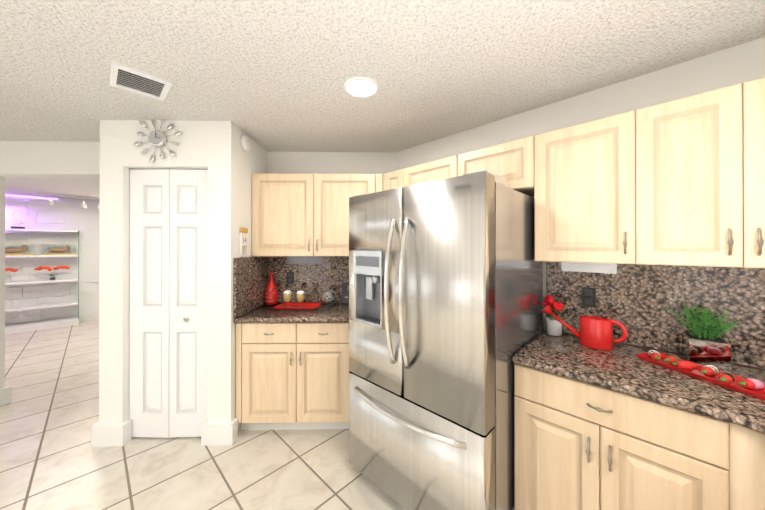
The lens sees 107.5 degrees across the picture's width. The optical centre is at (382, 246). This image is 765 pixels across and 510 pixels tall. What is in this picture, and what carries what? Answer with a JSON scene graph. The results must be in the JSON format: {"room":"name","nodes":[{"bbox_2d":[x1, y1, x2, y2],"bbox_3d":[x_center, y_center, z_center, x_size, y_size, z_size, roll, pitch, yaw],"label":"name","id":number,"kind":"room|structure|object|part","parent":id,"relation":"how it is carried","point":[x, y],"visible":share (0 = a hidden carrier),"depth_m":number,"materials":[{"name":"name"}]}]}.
{"room":"kitchen","nodes":[
{"label":"kitchen","id":0,"kind":"room"},
{"bbox_2d":[0,141,99,388],"bbox_3d":[-5.366,0.261,2.510,6.537,2.390,0.348,0,0,1],"label":"wall","id":1,"kind":"structure","parent":0,"point":[48,159],"depth_m":2.49,"materials":[{"name":"white paint"}]},
{"bbox_2d":[0,386,11,406],"bbox_3d":[-5.998,1.381,2.498,5.066,0.150,0.353,0,0,1],"label":"baseboard","id":2,"kind":"structure","parent":1,"relation":"attached to","point":[5,395],"depth_m":2.58,"materials":[{"name":"white wood"}]},
{"bbox_2d":[99,120,266,431],"bbox_3d":[-1.614,0.261,2.414,0.986,2.390,0.703,0,0,1],"label":"wall","id":3,"kind":"structure","parent":0,"point":[223,156],"depth_m":2.08,"materials":[{"name":"white paint"}]},
{"bbox_2d":[133,119,181,161],"bbox_3d":[-1.656,-0.795,2.063,0.351,0.351,0.032,0,0,1],"label":"clock","id":4,"kind":"object","parent":3,"relation":"attached to","point":[157,138],"visible":0.94,"depth_m":2.06,"materials":[{"name":"silver metal"}]},
{"bbox_2d":[91,418,237,446],"bbox_3d":[-1.612,1.380,2.259,1.034,0.150,0.457,0,0,1],"label":"baseboard","id":5,"kind":"structure","parent":3,"relation":"attached to","point":[120,434],"depth_m":2.05,"materials":[{"name":"white"}]},
{"bbox_2d":[129,168,207,437],"bbox_3d":[-1.611,0.423,2.132,0.613,2.034,0.083,0,0,1],"label":"pantry door","id":6,"kind":"structure","parent":3,"relation":"in","point":[168,303],"depth_m":2.12,"materials":[{"name":"white wood"}]},
{"bbox_2d":[239,228,247,256],"bbox_3d":[-1.120,-0.035,2.265,0.021,0.230,0.106,0,0,1],"label":"calendar","id":7,"kind":"object","parent":3,"relation":"attached to","point":[243,232],"visible":0.95,"depth_m":2.25,"materials":[{"name":"white paper"}]},
{"bbox_2d":[240,135,250,150],"bbox_3d":[-1.111,-0.845,2.289,0.039,0.124,0.125,0,0,1],"label":"smoke detector","id":8,"kind":"object","parent":3,"relation":"attached to","point":[245,142],"visible":1,"depth_m":2.26,"materials":[{"name":"white plastic"}]},
{"bbox_2d":[0,319,405,509],"bbox_3d":[-2.248,1.480,2.243,17.500,0.050,17.500,0,0,1],"label":"floor","id":9,"kind":"structure","parent":0,"point":[51,458],"depth_m":1.91,"materials":[{"name":"tile"}]},
{"bbox_2d":[5,207,79,333],"bbox_3d":[-6.235,0.389,4.918,0.266,2.146,1.250,0,0,44],"label":"shelf unit","id":10,"kind":"object","parent":9,"relation":"on","point":[31,326],"visible":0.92,"depth_m":4.99,"materials":[{"name":"white"}]},
{"bbox_2d":[233,302,348,429],"bbox_3d":[-0.539,0.999,2.441,1.203,0.914,0.678,0,0,1],"label":"base cabinet","id":11,"kind":"object","parent":9,"relation":"on","point":[292,375],"depth_m":2.15,"materials":[{"name":"brown wood"}]},
{"bbox_2d":[264,272,278,304],"bbox_3d":[-1.044,0.391,2.643,0.136,0.300,0.136,0,0,1],"label":"bottle","id":12,"kind":"object","parent":11,"relation":"on","point":[271,296],"visible":1,"depth_m":2.60,"materials":[{"name":"red"}]},
{"bbox_3d":[-0.539,0.561,2.443,1.203,0.038,0.677,0,0,1],"label":"base cabinet top","id":13,"kind":"part","parent":11,"relation":"part of","materials":[{"name":"brown stone"}]},
{"bbox_2d":[273,290,321,310],"bbox_3d":[-0.738,0.463,2.467,0.378,0.156,0.243,0,0,1],"label":"tray","id":14,"kind":"object","parent":11,"relation":"on","point":[287,305],"visible":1,"depth_m":2.45,"materials":[{"name":"red plastic"}]},
{"bbox_2d":[321,290,336,305],"bbox_3d":[-0.490,0.469,2.581,0.145,0.145,0.147,0,0,1],"label":"decorative sphere","id":15,"kind":"object","parent":11,"relation":"on","point":[329,297],"visible":1,"depth_m":2.54,"materials":[{"name":"silver metal"}]},
{"bbox_2d":[341,282,348,302],"bbox_3d":[-0.307,0.445,2.705,0.172,0.196,0.062,0,0,1],"label":"sign","id":16,"kind":"object","parent":11,"relation":"on","point":[345,292],"visible":0.36,"depth_m":2.70,"materials":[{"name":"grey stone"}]},
{"bbox_2d":[349,170,542,509],"bbox_3d":[0.377,0.563,1.779,0.910,1.782,0.954,0,0,44],"label":"fridge","id":17,"kind":"object","parent":9,"relation":"on","point":[445,300],"visible":0.98,"depth_m":1.39,"materials":[{"name":"silver metal"}]},
{"bbox_2d":[514,364,764,509],"bbox_3d":[1.091,1.015,0.835,1.412,0.874,1.446,0,0,44],"label":"base cabinet","id":18,"kind":"object","parent":9,"relation":"on","point":[579,445],"visible":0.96,"depth_m":1.12,"materials":[{"name":"brown wood"}]},
{"bbox_2d":[512,330,764,434],"bbox_3d":[1.090,0.557,0.816,1.446,0.038,1.476,0,0,44],"label":"countertop","id":19,"kind":"structure","parent":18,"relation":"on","point":[622,368],"depth_m":1.17,"materials":[{"name":"stone"}]},
{"bbox_2d":[542,295,563,335],"bbox_3d":[1.052,0.419,1.724,0.111,0.239,0.126,0,0,1],"label":"flower pot","id":20,"kind":"object","parent":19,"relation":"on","point":[554,326],"visible":0.81,"depth_m":1.70,"materials":[{"name":"white ceramic"}]},
{"bbox_2d":[541,305,627,350],"bbox_3d":[1.091,0.441,1.557,0.298,0.195,0.280,0,0,1],"label":"watering can","id":21,"kind":"object","parent":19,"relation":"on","point":[595,333],"visible":1,"depth_m":1.48,"materials":[{"name":"red metal"}]},
{"bbox_2d":[636,350,764,399],"bbox_3d":[1.366,0.515,1.072,0.135,0.046,0.620,0,0,-15],"label":"tray","id":22,"kind":"object","parent":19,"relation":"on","point":[748,386],"visible":1,"depth_m":1.14,"materials":[{"name":"red"}]},
{"bbox_2d":[664,304,739,370],"bbox_3d":[1.472,0.406,1.279,0.218,0.263,0.218,0,0,1],"label":"plant pot","id":23,"kind":"object","parent":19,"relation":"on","point":[706,345],"visible":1,"depth_m":1.27,"materials":[{"name":"mirror"}]},
{"bbox_2d":[267,152,395,178],"bbox_3d":[-0.959,0.262,2.819,2.288,2.390,0.200,0,0,1],"label":"wall","id":24,"kind":"structure","parent":0,"point":[375,163],"depth_m":2.77,"materials":[{"name":"white paint"}]},
{"bbox_2d":[233,256,348,317],"bbox_3d":[-0.550,0.314,2.445,1.182,0.453,0.676,0,0,1],"label":"backsplash","id":25,"kind":"structure","parent":24,"relation":"attached to","point":[251,278],"depth_m":2.73,"materials":[{"name":"stone"}]},
{"bbox_2d":[287,272,293,283],"bbox_3d":[-0.897,0.304,2.732,0.070,0.115,0.009,0,0,1],"label":"electrical outlet","id":26,"kind":"object","parent":25,"relation":"attached to","point":[290,277],"visible":1,"depth_m":2.73,"materials":[{"name":"black plastic"}]},
{"bbox_2d":[286,256,321,263],"bbox_3d":[-0.762,0.131,2.738,0.350,0.072,0.013,0,0,1],"label":"under-cabinet light","id":27,"kind":"object","parent":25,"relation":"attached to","point":[303,259],"visible":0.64,"depth_m":2.74,"materials":[{"name":"grey"}]},
{"bbox_2d":[252,173,375,255],"bbox_3d":[-0.599,-0.274,2.594,1.077,0.720,0.372,0,0,1],"label":"upper cabinet","id":28,"kind":"object","parent":24,"relation":"attached to","point":[300,214],"depth_m":2.43,"materials":[{"name":"brown wood"}]},
{"bbox_2d":[376,174,382,191],"bbox_3d":[0.028,-0.274,2.604,0.194,0.720,0.339,0,0,1],"label":"upper cabinet","id":29,"kind":"object","parent":24,"relation":"attached to","point":[379,177],"depth_m":2.44,"materials":[{"name":"brown wood"}]},
{"bbox_2d":[0,0,764,200],"bbox_3d":[-2.248,-0.960,2.249,17.500,0.050,17.500,0,0,1],"label":"ceiling","id":30,"kind":"structure","parent":0,"point":[271,75],"depth_m":1.41,"materials":[{"name":"white paint"}]},
{"bbox_2d":[5,194,57,199],"bbox_3d":[-6.937,-0.889,4.376,0.025,0.020,2.450,0,0,44],"label":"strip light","id":31,"kind":"object","parent":30,"relation":"in","point":[30,197],"visible":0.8,"depth_m":5.02,"materials":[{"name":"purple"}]},
{"bbox_2d":[37,192,99,208],"bbox_3d":[-5.479,-0.820,5.225,0.098,0.214,1.200,0,0,44],"label":"track light","id":32,"kind":"object","parent":30,"relation":"attached to","point":[51,203],"visible":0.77,"depth_m":5.05,"materials":[{"name":"white metal"}]},
{"bbox_2d":[109,61,171,100],"bbox_3d":[-1.380,-0.929,1.601,0.270,0.013,0.250,0,0,44],"label":"ceiling vent","id":33,"kind":"object","parent":30,"relation":"in","point":[135,81],"visible":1,"depth_m":1.59,"materials":[{"name":"white metal"}]},
{"bbox_2d":[343,77,378,97],"bbox_3d":[-0.124,-0.931,1.652,0.210,0.010,0.210,0,0,1],"label":"recessed light","id":34,"kind":"object","parent":30,"relation":"in","point":[362,87],"visible":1,"depth_m":1.65,"materials":[{"name":"white plastic"}]},
{"bbox_2d":[396,37,764,332],"bbox_3d":[2.005,0.257,1.047,5.133,2.390,0.120,0,0,44],"label":"wall","id":35,"kind":"structure","parent":0,"point":[740,63],"depth_m":1.62,"materials":[{"name":"white paint"}]},
{"bbox_2d":[383,169,402,190],"bbox_3d":[0.207,-0.274,2.472,0.384,0.720,0.389,0,0,1],"label":"upper cabinet","id":36,"kind":"object","parent":35,"relation":"attached to","point":[394,179],"depth_m":2.35,"materials":[{"name":"brown wood"}]},
{"bbox_2d":[403,136,530,192],"bbox_3d":[0.633,-0.488,2.060,0.934,0.295,0.903,0,0,1],"label":"upper cabinet","id":37,"kind":"object","parent":35,"relation":"attached to","point":[511,161],"depth_m":1.78,"materials":[{"name":"brown wood"}]},
{"bbox_2d":[531,127,566,261],"bbox_3d":[1.025,-0.277,1.458,0.323,0.716,0.302,0,0,1],"label":"upper cabinet","id":38,"kind":"object","parent":35,"relation":"attached to","point":[548,149],"depth_m":1.55,"materials":[{"name":"brown wood"}]},
{"bbox_2d":[523,77,764,267],"bbox_3d":[1.773,-0.278,0.964,1.817,0.720,1.724,0,0,1],"label":"upper cabinet","id":39,"kind":"object","parent":35,"relation":"attached to","point":[679,182],"depth_m":1.21,"materials":[{"name":"brown wood"}]},
{"bbox_2d":[546,262,764,368],"bbox_3d":[1.596,0.311,1.339,1.446,0.453,0.021,0,0,44],"label":"backsplash","id":40,"kind":"structure","parent":35,"relation":"attached to","point":[635,300],"depth_m":1.45,"materials":[{"name":"stone"}]},
{"bbox_2d":[581,287,595,307],"bbox_3d":[1.229,0.301,1.674,0.070,0.115,0.008,0,0,44],"label":"electrical outlet","id":41,"kind":"object","parent":40,"relation":"attached to","point":[588,296],"visible":1,"depth_m":1.67,"materials":[{"name":"black plastic"}]},
{"bbox_2d":[561,262,616,273],"bbox_3d":[1.228,0.123,1.681,0.270,0.062,0.001,0,0,44],"label":"under-cabinet light","id":42,"kind":"object","parent":40,"relation":"attached to","point":[591,267],"visible":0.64,"depth_m":1.67,"materials":[{"name":"grey plastic"}]},
{"bbox_3d":[-5.779,0.269,5.723,4.998,2.390,5.348,0,0,1],"label":"wall","id":43,"kind":"structure","parent":0,"visible":0},
{"bbox_2d":[5,193,98,323],"bbox_3d":[-5.750,0.211,5.639,0.035,2.265,5.920,0,0,44],"label":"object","id":44,"kind":"structure","parent":43,"relation":"attached to","point":[59,214],"depth_m":5.23,"materials":[{"name":"white"}]},
{"bbox_2d":[16,310,23,316],"bbox_3d":[-6.391,1.182,4.948,0.003,0.120,0.080,0,0,44],"label":"electrical outlet","id":45,"kind":"object","parent":44,"relation":"attached to","point":[19,313],"visible":0.82,"depth_m":4.95,"materials":[{"name":"white plastic"}]},
{"bbox_2d":[5,313,98,325],"bbox_3d":[-5.764,1.404,5.635,0.020,0.120,6.900,0,0,44],"label":"baseboard","id":46,"kind":"structure","parent":43,"relation":"attached to","point":[95,316],"depth_m":5.48,"materials":[{"name":"white"}]}
]}

